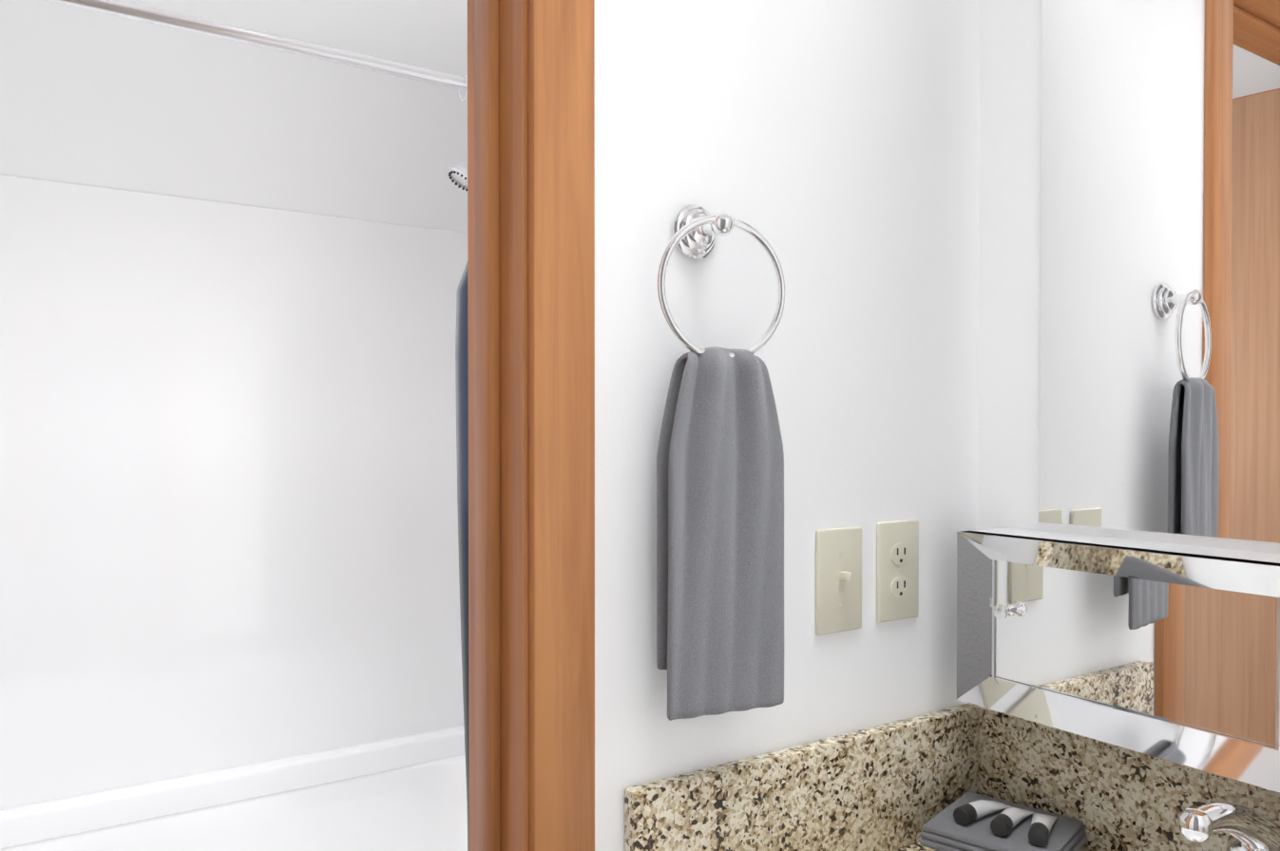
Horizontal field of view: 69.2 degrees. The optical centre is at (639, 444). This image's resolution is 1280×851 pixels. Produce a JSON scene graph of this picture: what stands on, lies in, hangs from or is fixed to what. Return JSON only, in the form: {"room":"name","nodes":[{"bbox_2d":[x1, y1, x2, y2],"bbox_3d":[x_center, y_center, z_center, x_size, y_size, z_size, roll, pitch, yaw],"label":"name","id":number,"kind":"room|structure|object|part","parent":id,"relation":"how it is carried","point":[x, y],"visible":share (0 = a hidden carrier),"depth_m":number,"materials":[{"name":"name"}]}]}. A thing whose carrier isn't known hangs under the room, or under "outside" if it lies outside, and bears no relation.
{"room":"bathroom","nodes":[
{"label":"bathroom","id":0,"kind":"room"},
{"bbox_2d":[0,0,467,232],"bbox_3d":[-1.092,0.126,2.282,1.720,2.285,0.100,0,1,-33],"label":"wall","id":1,"kind":"structure","parent":0,"point":[91,98],"depth_m":2.25,"materials":[{"name":"white paint"}]},
{"bbox_2d":[122,0,467,76],"bbox_3d":[-0.656,-1.048,1.573,1.750,0.080,1.750,0,1,-33],"label":"ceiling","id":2,"kind":"structure","parent":0,"point":[430,34],"depth_m":2.24,"materials":[{"name":"white paint"}]},
{"bbox_2d":[594,0,979,850],"bbox_3d":[0.184,0.140,1.088,0.730,2.285,0.115,0,1,-33],"label":"wall","id":3,"kind":"structure","parent":0,"point":[827,150],"depth_m":1.01,"materials":[{"name":"white paint"}]},
{"bbox_2d":[474,0,500,850],"bbox_3d":[-0.144,0.265,0.878,0.011,2.040,0.036,0,1,-33],"label":"trim","id":4,"kind":"structure","parent":3,"relation":"attached to","point":[487,234],"depth_m":0.86,"materials":[{"name":"brown wood"}]},
{"bbox_2d":[467,0,594,850],"bbox_3d":[-0.106,0.231,0.892,0.069,2.109,0.135,0,1,-33],"label":"door frame","id":5,"kind":"structure","parent":3,"relation":"attached to","point":[561,231],"depth_m":0.83,"materials":[{"name":"brown wood"}]},
{"bbox_3d":[-0.130,0.255,0.884,0.020,2.060,0.123,0,1,-33],"label":"bathroom jamb strike","id":6,"kind":"part","parent":5,"relation":"part of","materials":[{"name":"brown wood"}]},
{"bbox_2d":[656,204,785,721],"bbox_3d":[0.073,0.009,0.901,0.139,0.494,0.072,0,1,-33],"label":"towel ring","id":7,"kind":"object","parent":3,"relation":"attached to","point":[720,552],"visible":1,"depth_m":0.88,"materials":[{"name":"silver metal"}]},
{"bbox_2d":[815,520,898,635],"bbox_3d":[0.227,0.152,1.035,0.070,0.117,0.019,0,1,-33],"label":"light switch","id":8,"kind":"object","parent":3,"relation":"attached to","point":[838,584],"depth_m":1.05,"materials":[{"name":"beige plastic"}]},
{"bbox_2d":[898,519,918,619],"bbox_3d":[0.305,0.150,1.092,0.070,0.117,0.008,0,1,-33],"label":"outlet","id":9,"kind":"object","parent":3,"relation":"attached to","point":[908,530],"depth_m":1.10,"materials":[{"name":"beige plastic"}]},
{"bbox_2d":[876,519,918,623],"bbox_3d":[0.304,0.149,1.093,0.070,0.117,0.006,0,1,-33],"label":"outlet plate","id":10,"kind":"object","parent":9,"relation":"attached to","point":[897,543],"depth_m":1.09,"materials":[{"name":"beige plastic"}]},
{"bbox_2d":[976,0,1279,554],"bbox_3d":[0.837,0.146,0.627,0.101,2.285,1.410,0,1,-33],"label":"mirror glass","id":11,"kind":"object","parent":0,"point":[1159,368],"depth_m":1.01,"materials":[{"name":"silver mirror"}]},
{"bbox_2d":[956,527,1279,793],"bbox_3d":[0.594,0.204,0.831,0.098,0.198,0.671,0,1,-33],"label":"frame","id":12,"kind":"object","parent":11,"relation":"attached to","point":[1169,652],"visible":1,"depth_m":0.94,"materials":[{"name":"silver mirror"}]},
{"bbox_3d":[0.388,0.201,1.078,0.024,0.196,0.030,0,1,-33],"label":"frame","id":13,"kind":"part","parent":12,"relation":"part of","materials":[{"name":"silver metal"}]},
{"bbox_3d":[0.412,0.189,1.049,0.020,0.017,0.017,0,1,-33],"label":"knob","id":14,"kind":"part","parent":12,"relation":"part of","materials":[{"name":"clear glass"}]},
{"bbox_3d":[0.563,0.121,0.809,0.024,0.030,0.670,0,1,-33],"label":"frame","id":15,"kind":"part","parent":12,"relation":"part of","materials":[{"name":"silver metal"}]},
{"bbox_3d":[0.563,0.287,0.811,0.024,0.030,0.670,0,1,-33],"label":"frame","id":16,"kind":"part","parent":12,"relation":"part of","materials":[{"name":"silver metal"}]},
{"bbox_3d":[0.489,0.202,0.954,0.004,0.142,0.296,0,1,-33],"label":"door","id":17,"kind":"part","parent":12,"relation":"part of","materials":[{"name":"white mirror"}]},
{"bbox_3d":[-0.656,1.316,1.601,1.750,0.080,1.750,0,1,-33],"label":"floor","id":18,"kind":"structure","parent":0,"visible":0},
{"bbox_2d":[0,174,467,850],"bbox_3d":[-0.853,0.345,1.919,1.516,1.855,0.768,0,1,-33],"label":"bathtub","id":19,"kind":"object","parent":18,"relation":"on","point":[230,616],"visible":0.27,"depth_m":2.25,"materials":[{"name":"white plastic"}]},
{"bbox_3d":[0.051,0.129,2.013,0.100,2.285,1.810,0,1,-33],"label":"wall","id":20,"kind":"structure","parent":0,"visible":0},
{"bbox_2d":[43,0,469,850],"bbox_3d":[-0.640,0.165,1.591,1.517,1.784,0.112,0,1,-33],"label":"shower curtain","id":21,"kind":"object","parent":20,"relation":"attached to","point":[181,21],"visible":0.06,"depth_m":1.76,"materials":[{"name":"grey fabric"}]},
{"bbox_3d":[-0.655,-0.700,1.604,1.512,0.025,0.025,0,1,-33],"label":"rod","id":22,"kind":"part","parent":21,"relation":"part of","materials":[{"name":"silver metal"}]},
{"bbox_2d":[446,159,467,191],"bbox_3d":[-0.334,-0.679,2.248,0.276,0.155,0.080,0,1,-33],"label":"shower head","id":23,"kind":"object","parent":20,"relation":"attached to","point":[457,173],"visible":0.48,"depth_m":2.17},
{"label":"outside","id":24,"kind":"structure","parent":0,"visible":0},
{"bbox_3d":[0.220,1.333,0.262,1.750,0.080,1.450,0,1,-33],"label":"floor","id":25,"kind":"structure","parent":24,"visible":0},
{"bbox_2d":[624,703,1279,850],"bbox_3d":[0.401,0.796,0.737,0.532,0.980,0.718,0,1,-33],"label":"bathroom vanity","id":26,"kind":"object","parent":25,"relation":"on","point":[896,786],"visible":0.94,"depth_m":1.00,"materials":[{"name":"beige stone"}]},
{"bbox_2d":[918,791,1087,850],"bbox_3d":[0.405,0.435,1.032,0.139,0.066,0.137,1,1,41],"label":"folded towel","id":27,"kind":"object","parent":26,"relation":"on","point":[968,821],"visible":1,"depth_m":1.01,"materials":[{"name":"grey fabric"}]},
{"bbox_2d":[1156,801,1279,850],"bbox_3d":[0.516,0.379,0.811,0.166,0.146,0.174,0,1,-33],"label":"faucet","id":28,"kind":"object","parent":26,"relation":"on","point":[1251,831],"depth_m":0.80,"materials":[{"name":"silver metal"}]}
]}

